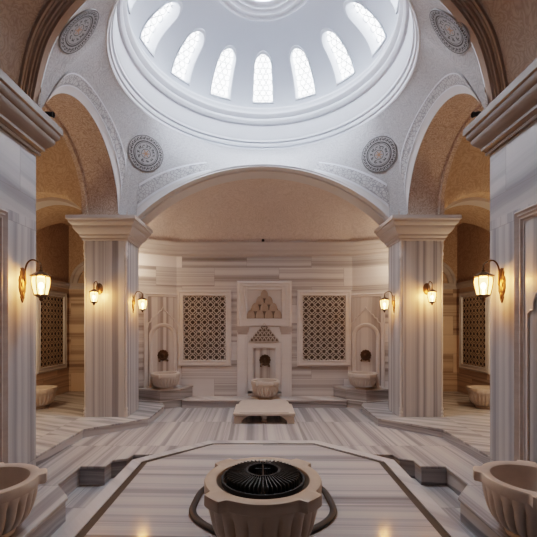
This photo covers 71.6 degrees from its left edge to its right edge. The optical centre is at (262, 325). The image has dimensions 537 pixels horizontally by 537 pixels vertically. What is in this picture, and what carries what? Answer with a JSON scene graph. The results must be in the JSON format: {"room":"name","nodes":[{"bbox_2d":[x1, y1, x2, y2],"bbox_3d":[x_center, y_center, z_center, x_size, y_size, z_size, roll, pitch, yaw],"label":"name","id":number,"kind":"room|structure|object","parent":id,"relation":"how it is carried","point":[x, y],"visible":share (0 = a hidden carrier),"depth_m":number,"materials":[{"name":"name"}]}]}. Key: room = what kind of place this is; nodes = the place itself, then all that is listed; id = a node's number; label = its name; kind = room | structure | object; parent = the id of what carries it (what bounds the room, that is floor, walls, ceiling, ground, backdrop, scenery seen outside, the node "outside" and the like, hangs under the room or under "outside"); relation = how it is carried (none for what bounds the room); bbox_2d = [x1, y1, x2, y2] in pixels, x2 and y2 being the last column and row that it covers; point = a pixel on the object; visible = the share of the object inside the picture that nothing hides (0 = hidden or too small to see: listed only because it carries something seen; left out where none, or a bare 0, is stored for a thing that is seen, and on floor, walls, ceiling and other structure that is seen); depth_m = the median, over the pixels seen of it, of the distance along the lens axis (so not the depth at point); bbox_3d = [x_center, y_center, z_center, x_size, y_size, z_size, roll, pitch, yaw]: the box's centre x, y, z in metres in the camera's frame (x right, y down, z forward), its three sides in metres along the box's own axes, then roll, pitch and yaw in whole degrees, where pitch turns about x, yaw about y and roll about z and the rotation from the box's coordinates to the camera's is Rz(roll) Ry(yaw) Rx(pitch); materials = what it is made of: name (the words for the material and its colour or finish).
{"room":"spa","nodes":[
{"label":"spa","id":0,"kind":"room"},
{"bbox_2d":[0,205,35,465],"bbox_3d":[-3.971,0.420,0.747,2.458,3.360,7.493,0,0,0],"label":"pillar","id":1,"kind":"structure","parent":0,"point":[21,229],"depth_m":4.21,"materials":[{"name":"stone"}]},
{"bbox_2d":[0,208,7,463],"bbox_3d":[-2.717,0.260,3.020,0.059,2.959,1.860,0,0,0],"label":"wall panel","id":2,"kind":"object","parent":1,"relation":"attached to","point":[3,213],"visible":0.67,"depth_m":3.88,"materials":[{"name":"stone"}]},
{"bbox_2d":[18,259,51,302],"bbox_3d":[-2.591,-0.514,4.230,0.328,0.496,0.224,0,0,0],"label":"wall lantern","id":3,"kind":"object","parent":1,"relation":"attached to","point":[40,280],"visible":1,"depth_m":4.19,"materials":[{"name":"white glass"}]},
{"bbox_2d":[0,128,35,220],"bbox_3d":[-3.971,-1.875,0.747,2.458,1.230,7.493,0,0,0],"label":"wall","id":4,"kind":"structure","parent":0,"point":[17,162],"depth_m":4.16,"materials":[{"name":"stone"}]},
{"bbox_2d":[0,69,62,155],"bbox_3d":[-3.864,-2.276,0.854,2.672,0.423,7.707,0,0,0],"label":"trim","id":5,"kind":"structure","parent":4,"relation":"attached to","point":[21,118],"depth_m":4.08,"materials":[{"name":"stone"}]},
{"bbox_2d":[45,111,54,117],"bbox_3d":[-2.579,-2.542,4.500,0.102,0.107,0.065,0,0,0],"label":"spotlight","id":6,"kind":"object","parent":5,"relation":"on","point":[50,114],"visible":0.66,"depth_m":4.48,"materials":[{"name":"black metal"}]},
{"bbox_2d":[36,90,81,231],"bbox_3d":[-3.910,-2.350,6.700,1.820,1.900,5.000,0,0,0],"label":"ceiling","id":7,"kind":"structure","parent":0,"point":[56,174],"depth_m":6.63,"materials":[{"name":"paint"}]},
{"bbox_2d":[36,128,98,395],"bbox_3d":[-4.125,-1.000,6.921,2.150,5.600,4.857,0,0,0],"label":"wall","id":8,"kind":"structure","parent":0,"point":[59,248],"depth_m":9.05,"materials":[{"name":"stone"}]},
{"bbox_2d":[36,290,66,373],"bbox_3d":[-4.728,0.110,8.360,0.045,1.800,1.170,0,0,0],"label":"lattice panel","id":9,"kind":"object","parent":8,"relation":"attached to","point":[51,312],"visible":0.99,"depth_m":8.35,"materials":[{"name":"stone"}]},
{"bbox_2d":[36,197,80,210],"bbox_3d":[-3.960,-1.907,7.110,1.720,1.135,0.260,0,0,0],"label":"trim","id":10,"kind":"structure","parent":8,"relation":"attached to","point":[49,201],"depth_m":7.02,"materials":[{"name":"stone"}]},
{"bbox_2d":[42,104,87,214],"bbox_3d":[-3.180,-2.580,5.503,0.100,1.480,2.573,0,0,0],"label":"trim","id":11,"kind":"structure","parent":8,"relation":"attached to","point":[66,137],"depth_m":6.31,"materials":[{"name":"brown stone"}]},
{"bbox_2d":[38,93,117,214],"bbox_3d":[-2.890,-2.526,5.498,0.580,1.347,2.343,0,0,0],"label":"ceiling","id":12,"kind":"structure","parent":0,"point":[88,142],"depth_m":6.23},
{"bbox_2d":[36,391,164,465],"bbox_3d":[-3.542,1.850,6.750,3.115,0.500,4.900,0,0,0],"label":"floor","id":13,"kind":"structure","parent":0,"point":[59,425],"depth_m":6.23,"materials":[{"name":"stone"}]},
{"bbox_2d":[36,385,57,408],"bbox_3d":[-4.400,1.405,7.300,0.620,0.390,0.620,0,0,0],"label":"basin","id":14,"kind":"object","parent":13,"relation":"on","point":[45,394],"visible":0.56,"depth_m":7.18,"materials":[{"name":"beige stone"}]},
{"bbox_2d":[65,215,152,416],"bbox_3d":[-2.772,-0.148,6.845,1.185,3.497,1.030,0,0,0],"label":"pillar","id":15,"kind":"structure","parent":13,"relation":"on","point":[112,243],"depth_m":6.54,"materials":[{"name":"stone"}]},
{"bbox_2d":[89,281,102,304],"bbox_3d":[-2.878,-0.563,6.397,0.179,0.430,0.286,0,0,0],"label":"wall lantern","id":16,"kind":"object","parent":15,"relation":"attached to","point":[93,294],"visible":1,"depth_m":6.32,"materials":[{"name":"white glass"}]},
{"bbox_2d":[132,291,146,312],"bbox_3d":[-2.266,-0.439,6.830,0.269,0.406,0.184,0,0,0],"label":"wall lantern","id":17,"kind":"object","parent":15,"relation":"attached to","point":[142,302],"visible":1,"depth_m":6.79,"materials":[{"name":"white glass"}]},
{"bbox_2d":[40,0,485,216],"bbox_3d":[0.000,-2.869,5.570,5.200,1.803,4.460,0,0,0],"label":"ceiling","id":18,"kind":"structure","parent":0,"point":[435,60],"depth_m":6.30,"materials":[{"name":"white paint"}]},
{"bbox_2d":[58,8,98,53],"bbox_3d":[-2.064,-3.330,4.186,0.460,0.450,0.552,0,0,0],"label":"medallion","id":19,"kind":"object","parent":18,"relation":"attached to","point":[80,28],"visible":1,"depth_m":4.18,"materials":[{"name":"white stone"}]},
{"bbox_2d":[43,73,125,212],"bbox_3d":[-2.480,-2.701,5.503,0.222,1.366,2.325,0,0,0],"label":"trim","id":20,"kind":"structure","parent":18,"relation":"attached to","point":[85,90],"depth_m":5.75,"materials":[{"name":"paint"}]},
{"bbox_2d":[128,135,162,171],"bbox_3d":[-2.110,-3.091,6.681,0.610,0.597,0.196,0,0,-33],"label":"medallion","id":21,"kind":"object","parent":18,"relation":"attached to","point":[142,149],"visible":1,"depth_m":6.67,"materials":[{"name":"white stone"}]},
{"bbox_2d":[106,0,419,149],"bbox_3d":[0.000,-4.065,5.630,4.800,0.790,4.800,0,0,0],"label":"trim","id":22,"kind":"structure","parent":18,"relation":"attached to","point":[343,110],"depth_m":6.79,"materials":[{"name":"white paint"}]},
{"bbox_2d":[362,136,396,172],"bbox_3d":[2.094,-3.077,6.693,0.606,0.599,0.185,0,0,32],"label":"medallion","id":23,"kind":"object","parent":18,"relation":"attached to","point":[374,158],"visible":1,"depth_m":6.68,"materials":[{"name":"white stone"}]},
{"bbox_2d":[400,73,482,212],"bbox_3d":[2.480,-2.701,5.503,0.222,1.366,2.325,0,0,0],"label":"trim","id":24,"kind":"structure","parent":18,"relation":"attached to","point":[440,90],"depth_m":5.75,"materials":[{"name":"paint"}]},
{"bbox_2d":[430,8,470,53],"bbox_3d":[2.074,-3.299,4.143,0.462,0.453,0.558,0,0,0],"label":"medallion","id":25,"kind":"object","parent":18,"relation":"attached to","point":[455,40],"visible":1,"depth_m":4.14,"materials":[{"name":"white stone"}]},
{"bbox_2d":[27,407,498,536],"bbox_3d":[0.000,1.970,2.800,6.000,0.461,11.600,0,0,0],"label":"floor","id":26,"kind":"structure","parent":0,"point":[178,427],"depth_m":5.60,"materials":[{"name":"stone"}]},
{"bbox_2d":[0,462,46,536],"bbox_3d":[-2.290,1.506,3.080,0.785,0.465,0.785,0,0,17],"label":"basin","id":27,"kind":"object","parent":26,"relation":"on","point":[19,482],"visible":1,"depth_m":3.07,"materials":[{"name":"beige stone"}]},
{"bbox_2d":[10,451,157,536],"bbox_3d":[-1.940,1.755,1.095,0.960,0.036,8.190,0,0,0],"label":"trim","id":28,"kind":"structure","parent":26,"relation":"on","point":[56,496],"depth_m":3.98,"materials":[{"name":"stone"}]},
{"bbox_2d":[57,440,468,536],"bbox_3d":[0.000,1.912,3.197,3.400,0.354,4.895,0,0,0],"label":"platform","id":29,"kind":"object","parent":26,"relation":"on","point":[153,495],"visible":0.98,"depth_m":3.76,"materials":[{"name":"beige stone"}]},
{"bbox_2d":[204,457,321,536],"bbox_3d":[0.000,1.425,2.900,0.904,0.619,0.904,0,0,0],"label":"basin","id":30,"kind":"object","parent":29,"relation":"on","point":[231,515],"depth_m":2.62,"materials":[{"name":"beige stone"}]},
{"bbox_2d":[189,486,336,533],"bbox_3d":[0.000,1.716,3.663,1.392,0.037,1.342,0,0,0],"label":"hose","id":31,"kind":"object","parent":29,"relation":"on","point":[193,514],"visible":0.42,"depth_m":3.36,"materials":[{"name":"black rubber"}]},
{"bbox_2d":[233,400,294,423],"bbox_3d":[0.020,1.637,7.185,1.100,0.203,1.210,0,0,0],"label":"stone bench","id":32,"kind":"object","parent":26,"relation":"on","point":[245,408],"visible":1,"depth_m":6.81,"materials":[{"name":"beige stone"}]},
{"bbox_2d":[368,451,509,536],"bbox_3d":[1.940,1.755,1.095,0.960,0.036,8.190,0,0,0],"label":"trim","id":33,"kind":"structure","parent":26,"relation":"on","point":[469,496],"depth_m":4.05,"materials":[{"name":"stone"}]},
{"bbox_2d":[473,460,536,536],"bbox_3d":[2.245,1.496,3.080,0.795,0.485,0.795,0,0,-17],"label":"basin","id":34,"kind":"object","parent":26,"relation":"on","point":[509,487],"visible":1,"depth_m":3.01,"materials":[{"name":"beige stone"}]},
{"bbox_2d":[127,0,398,107],"bbox_3d":[0.000,-4.886,5.630,3.940,0.872,3.940,0,0,23],"label":"ceiling","id":35,"kind":"structure","parent":0,"point":[222,27],"depth_m":6.58,"materials":[{"name":"paint"}]},
{"bbox_2d":[127,0,136,13],"bbox_3d":[-1.687,-4.910,5.245,0.821,0.752,0.439,0,0,-13],"label":"window","id":36,"kind":"structure","parent":35,"relation":"attached to","point":[130,3],"depth_m":5.39,"materials":[{"name":"white glass"}]},
{"bbox_2d":[139,0,182,56],"bbox_3d":[-1.687,-4.910,6.015,0.821,0.752,0.439,0,0,13],"label":"window","id":37,"kind":"structure","parent":35,"relation":"attached to","point":[161,20],"depth_m":6.14,"materials":[{"name":"frosted glass"},{"name":"white plaster"}]},
{"bbox_2d":[171,28,205,85],"bbox_3d":[-1.353,-4.910,6.709,0.821,0.752,0.439,0,0,39],"label":"window","id":38,"kind":"structure","parent":35,"relation":"attached to","point":[184,62],"depth_m":6.83,"materials":[{"name":"white glass"}]},
{"bbox_2d":[210,45,236,99],"bbox_3d":[-0.751,-4.910,7.189,0.439,0.752,0.821,0,0,-26],"label":"window","id":39,"kind":"structure","parent":35,"relation":"attached to","point":[222,80],"depth_m":7.32,"materials":[{"name":"white glass"}]},
{"bbox_2d":[219,0,306,21],"bbox_3d":[0.000,-5.392,5.630,1.683,0.260,1.683,0,0,0],"label":"trim","id":40,"kind":"structure","parent":35,"relation":"attached to","point":[254,10],"depth_m":6.19,"materials":[{"name":"white paint"}]},
{"bbox_2d":[252,50,273,103],"bbox_3d":[0.000,-4.910,7.360,0.439,0.752,0.821,0,0,0],"label":"window","id":41,"kind":"structure","parent":35,"relation":"attached to","point":[262,93],"depth_m":7.51,"materials":[{"name":"white glass"}]},
{"bbox_2d":[289,45,315,99],"bbox_3d":[0.751,-4.910,7.189,0.439,0.752,0.821,0,0,26],"label":"window","id":42,"kind":"structure","parent":35,"relation":"attached to","point":[303,80],"depth_m":7.32,"materials":[{"name":"glass"},{"name":"white plaster"}]},
{"bbox_2d":[320,28,354,85],"bbox_3d":[1.353,-4.910,6.709,0.821,0.752,0.439,0,0,-39],"label":"window","id":43,"kind":"structure","parent":35,"relation":"attached to","point":[341,62],"depth_m":6.83,"materials":[{"name":"glass"},{"name":"white plaster"}]},
{"bbox_2d":[343,0,386,56],"bbox_3d":[1.687,-4.910,6.015,0.821,0.752,0.439,0,0,-13],"label":"window","id":44,"kind":"structure","parent":35,"relation":"attached to","point":[364,20],"depth_m":6.14,"materials":[{"name":"glass"},{"name":"white plaster"}]},
{"bbox_2d":[389,0,398,13],"bbox_3d":[1.687,-4.910,5.245,0.821,0.752,0.439,0,0,13],"label":"window","id":45,"kind":"structure","parent":35,"relation":"attached to","point":[395,3],"depth_m":5.39,"materials":[{"name":"white glass"}]},
{"bbox_2d":[147,178,378,241],"bbox_3d":[0.000,-2.380,7.800,5.388,1.080,1.020,0,0,0],"label":"ceiling","id":46,"kind":"structure","parent":0,"point":[247,210],"depth_m":8.07,"materials":[{"name":"paint"}]},
{"bbox_2d":[50,478,475,536],"bbox_3d":[0.000,2.115,1.150,5.200,0.270,8.300,0,0,0],"label":"floor","id":47,"kind":"structure","parent":0,"point":[78,499],"depth_m":4.22,"materials":[{"name":"stone"}]},
{"bbox_2d":[139,253,387,395],"bbox_3d":[0.000,0.020,8.000,6.400,3.760,1.800,0,0,0],"label":"wall","id":48,"kind":"structure","parent":0,"point":[157,273],"depth_m":8.34,"materials":[{"name":"stone"}]},
{"bbox_2d":[144,292,180,387],"bbox_3d":[-2.198,0.330,8.180,0.810,2.110,0.055,0,0,-27],"label":"niche","id":49,"kind":"object","parent":48,"relation":"attached to","point":[161,312],"visible":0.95,"depth_m":8.16,"materials":[{"name":"stone"}]},
{"bbox_2d":[157,350,168,361],"bbox_3d":[-2.172,0.650,8.129,0.249,0.269,0.121,0,0,-27],"label":"faucet","id":50,"kind":"object","parent":49,"relation":"attached to","point":[162,355],"visible":1,"depth_m":8.16,"materials":[{"name":"brown metal"}]},
{"bbox_2d":[139,386,192,408],"bbox_3d":[-2.157,1.537,8.087,1.366,0.404,0.677,0,0,-20],"label":"platform","id":51,"kind":"object","parent":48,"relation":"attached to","point":[171,398],"depth_m":7.88,"materials":[{"name":"stone"}]},
{"bbox_2d":[151,371,179,389],"bbox_3d":[-2.085,1.167,7.955,0.610,0.335,0.610,0,0,-27],"label":"basin","id":52,"kind":"object","parent":51,"relation":"on","point":[164,380],"visible":1,"depth_m":7.75,"materials":[{"name":"stone"}]},
{"bbox_2d":[178,290,230,365],"bbox_3d":[-1.309,0.048,8.318,1.195,1.695,0.045,0,0,0],"label":"lattice panel","id":53,"kind":"object","parent":48,"relation":"attached to","point":[204,316],"visible":1,"depth_m":8.33,"materials":[{"name":"stone"}]},
{"bbox_2d":[137,162,388,216],"bbox_3d":[0.000,-2.554,6.902,4.581,1.182,0.366,0,0,0],"label":"trim","id":54,"kind":"structure","parent":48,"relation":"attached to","point":[148,186],"depth_m":6.75,"materials":[{"name":"paint"}]},
{"bbox_2d":[136,164,389,225],"bbox_3d":[0.000,-2.480,7.032,4.893,1.146,0.575,0,0,0],"label":"trim","id":55,"kind":"structure","parent":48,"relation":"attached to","point":[207,181],"depth_m":6.93,"materials":[{"name":"paint"}]},
{"bbox_2d":[139,239,387,255],"bbox_3d":[0.001,-1.712,7.715,6.488,0.305,1.349,0,0,0],"label":"trim","id":56,"kind":"structure","parent":48,"relation":"attached to","point":[150,246],"depth_m":8.25,"materials":[{"name":"stone"}]},
{"bbox_2d":[236,281,292,396],"bbox_3d":[0.030,0.433,8.277,1.260,2.874,0.125,0,0,0],"label":"wall fountain panel","id":57,"kind":"object","parent":48,"relation":"attached to","point":[263,304],"visible":1,"depth_m":8.28,"materials":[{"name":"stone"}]},
{"bbox_2d":[250,323,278,341],"bbox_3d":[0.030,0.141,8.264,0.644,0.433,0.072,0,0,0],"label":"hood","id":58,"kind":"object","parent":57,"relation":"attached to","point":[263,333],"depth_m":8.29,"materials":[{"name":"stone"}]},
{"bbox_2d":[247,290,281,318],"bbox_3d":[0.030,-0.495,8.301,0.840,0.664,0.038,0,0,0],"label":"hood","id":59,"kind":"object","parent":57,"relation":"attached to","point":[261,304],"depth_m":8.31,"materials":[{"name":"brown stone"}]},
{"bbox_2d":[259,354,270,366],"bbox_3d":[0.045,0.770,8.231,0.262,0.283,0.127,0,0,0],"label":"faucet","id":60,"kind":"object","parent":57,"relation":"attached to","point":[264,359],"visible":1,"depth_m":8.27,"materials":[{"name":"brown metal"}]},
{"bbox_2d":[182,396,346,407],"bbox_3d":[0.030,1.655,8.137,3.500,0.169,0.525,0,0,0],"label":"trim","id":61,"kind":"structure","parent":48,"relation":"attached to","point":[193,401],"depth_m":7.90,"materials":[{"name":"stone"}]},
{"bbox_2d":[251,378,278,399],"bbox_3d":[0.050,1.370,8.020,0.610,0.400,0.610,0,0,0],"label":"basin","id":62,"kind":"object","parent":61,"relation":"on","point":[263,388],"visible":1,"depth_m":7.81,"materials":[{"name":"stone"}]},
{"bbox_2d":[297,290,350,365],"bbox_3d":[1.366,0.048,8.318,1.205,1.695,0.045,0,0,0],"label":"lattice panel","id":63,"kind":"object","parent":48,"relation":"attached to","point":[323,316],"visible":1,"depth_m":8.33,"materials":[{"name":"stone"}]},
{"bbox_2d":[333,386,387,408],"bbox_3d":[2.157,1.537,8.087,1.366,0.404,0.677,0,0,20],"label":"platform","id":64,"kind":"object","parent":48,"relation":"attached to","point":[355,398],"depth_m":7.88,"materials":[{"name":"stone"}]},
{"bbox_2d":[348,371,376,389],"bbox_3d":[2.125,1.167,7.955,0.610,0.335,0.610,0,0,27],"label":"basin","id":65,"kind":"object","parent":64,"relation":"on","point":[362,380],"visible":1,"depth_m":7.74,"materials":[{"name":"stone"}]},
{"bbox_2d":[348,292,384,387],"bbox_3d":[2.258,0.330,8.180,0.810,2.110,0.055,0,0,27],"label":"niche","id":66,"kind":"object","parent":48,"relation":"attached to","point":[367,316],"visible":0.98,"depth_m":8.16,"materials":[{"name":"stone"}]},
{"bbox_2d":[360,350,370,361],"bbox_3d":[2.232,0.650,8.129,0.249,0.269,0.121,0,0,27],"label":"faucet","id":67,"kind":"object","parent":66,"relation":"attached to","point":[365,355],"visible":1,"depth_m":8.15,"materials":[{"name":"brown metal"}]},
{"bbox_2d":[0,0,536,84],"bbox_3d":[0.000,-3.170,0.555,5.484,1.420,7.210,0,0,0],"label":"ceiling","id":68,"kind":"structure","parent":0,"point":[514,22],"depth_m":3.74,"materials":[{"name":"brown paint"}]},
{"bbox_2d":[361,391,489,463],"bbox_3d":[3.542,1.850,6.750,3.115,0.500,4.900,0,0,0],"label":"floor","id":69,"kind":"structure","parent":0,"point":[466,426],"depth_m":6.23,"materials":[{"name":"stone"}]},
{"bbox_2d":[374,215,461,416],"bbox_3d":[2.792,-0.148,6.845,1.185,3.497,1.030,0,0,0],"label":"pillar","id":70,"kind":"structure","parent":69,"relation":"on","point":[414,243],"depth_m":6.54,"materials":[{"name":"stone"}]},
{"bbox_2d":[380,291,394,312],"bbox_3d":[2.286,-0.439,6.830,0.269,0.406,0.184,0,0,0],"label":"wall lantern","id":71,"kind":"object","parent":70,"relation":"attached to","point":[384,302],"visible":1,"depth_m":6.79,"materials":[{"name":"white glass"}]},
{"bbox_2d":[423,281,436,304],"bbox_3d":[2.878,-0.563,6.397,0.179,0.430,0.286,0,0,0],"label":"wall lantern","id":72,"kind":"object","parent":70,"relation":"attached to","point":[432,294],"visible":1,"depth_m":6.32,"materials":[{"name":"white glass"}]},
{"bbox_2d":[466,385,489,408],"bbox_3d":[4.360,1.405,7.300,0.620,0.390,0.620,0,0,0],"label":"basin","id":73,"kind":"object","parent":69,"relation":"on","point":[479,395],"visible":0.57,"depth_m":7.17,"materials":[{"name":"beige stone"}]},
{"bbox_2d":[408,93,487,214],"bbox_3d":[2.890,-2.526,5.498,0.580,1.347,2.343,0,0,0],"label":"ceiling","id":74,"kind":"structure","parent":0,"point":[437,142],"depth_m":6.23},
{"bbox_2d":[427,128,489,394],"bbox_3d":[4.125,-1.000,6.921,2.150,5.600,4.857,0,0,0],"label":"wall","id":75,"kind":"structure","parent":0,"point":[466,249],"depth_m":9.04,"materials":[{"name":"stone"}]},
{"bbox_2d":[438,104,483,214],"bbox_3d":[3.180,-2.580,5.503,0.100,1.480,2.573,0,0,0],"label":"trim","id":76,"kind":"structure","parent":75,"relation":"attached to","point":[459,137],"depth_m":6.31,"materials":[{"name":"brown stone"}]},
{"bbox_2d":[445,197,489,210],"bbox_3d":[3.960,-1.907,7.110,1.720,1.135,0.260,0,0,0],"label":"trim","id":77,"kind":"structure","parent":75,"relation":"attached to","point":[476,201],"depth_m":7.02,"materials":[{"name":"stone"}]},
{"bbox_2d":[459,291,489,373],"bbox_3d":[4.728,0.110,8.360,0.045,1.800,1.170,0,0,0],"label":"lattice panel","id":78,"kind":"object","parent":75,"relation":"attached to","point":[474,314],"visible":0.97,"depth_m":8.35,"materials":[{"name":"stone"}]},
{"bbox_2d":[444,90,489,231],"bbox_3d":[3.910,-2.350,6.700,1.820,1.900,5.000,0,0,0],"label":"ceiling","id":79,"kind":"structure","parent":0,"point":[469,174],"depth_m":6.63,"materials":[{"name":"paint"}]},
{"bbox_2d":[490,200,536,461],"bbox_3d":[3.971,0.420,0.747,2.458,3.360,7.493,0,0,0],"label":"pillar","id":80,"kind":"structure","parent":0,"point":[501,228],"depth_m":4.26,"materials":[{"name":"stone"}]},
{"bbox_2d":[473,259,505,302],"bbox_3d":[2.591,-0.514,4.260,0.328,0.496,0.224,0,0,0],"label":"wall lantern","id":81,"kind":"object","parent":80,"relation":"attached to","point":[483,281],"visible":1,"depth_m":4.22,"materials":[{"name":"white glass"}]},
{"bbox_2d":[514,203,536,462],"bbox_3d":[2.717,0.260,3.080,0.059,2.959,1.860,0,0,0],"label":"wall panel","id":82,"kind":"object","parent":80,"relation":"attached to","point":[525,220],"visible":0.81,"depth_m":3.85,"materials":[{"name":"stone"}]},
{"bbox_2d":[490,120,536,220],"bbox_3d":[3.971,-1.875,0.747,2.458,1.230,7.493,0,0,0],"label":"wall","id":83,"kind":"structure","parent":0,"point":[513,166],"depth_m":4.06,"materials":[{"name":"stone"}]},
{"bbox_2d":[18,0,507,104],"bbox_3d":[0.000,-3.189,3.735,5.564,1.462,1.310,0,0,0],"label":"arch","id":84,"kind":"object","parent":83,"relation":"attached to","point":[55,14],"depth_m":3.96,"materials":[{"name":"brown stone"}]},
{"bbox_2d":[463,58,536,155],"bbox_3d":[3.864,-2.276,0.854,2.672,0.423,7.707,0,0,0],"label":"trim","id":85,"kind":"structure","parent":83,"relation":"attached to","point":[514,109],"depth_m":3.98,"materials":[{"name":"stone"}]},
{"bbox_2d":[471,111,480,117],"bbox_3d":[2.579,-2.542,4.500,0.102,0.107,0.065,0,0,0],"label":"spotlight","id":86,"kind":"object","parent":85,"relation":"on","point":[473,114],"visible":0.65,"depth_m":4.48,"materials":[{"name":"black metal"}]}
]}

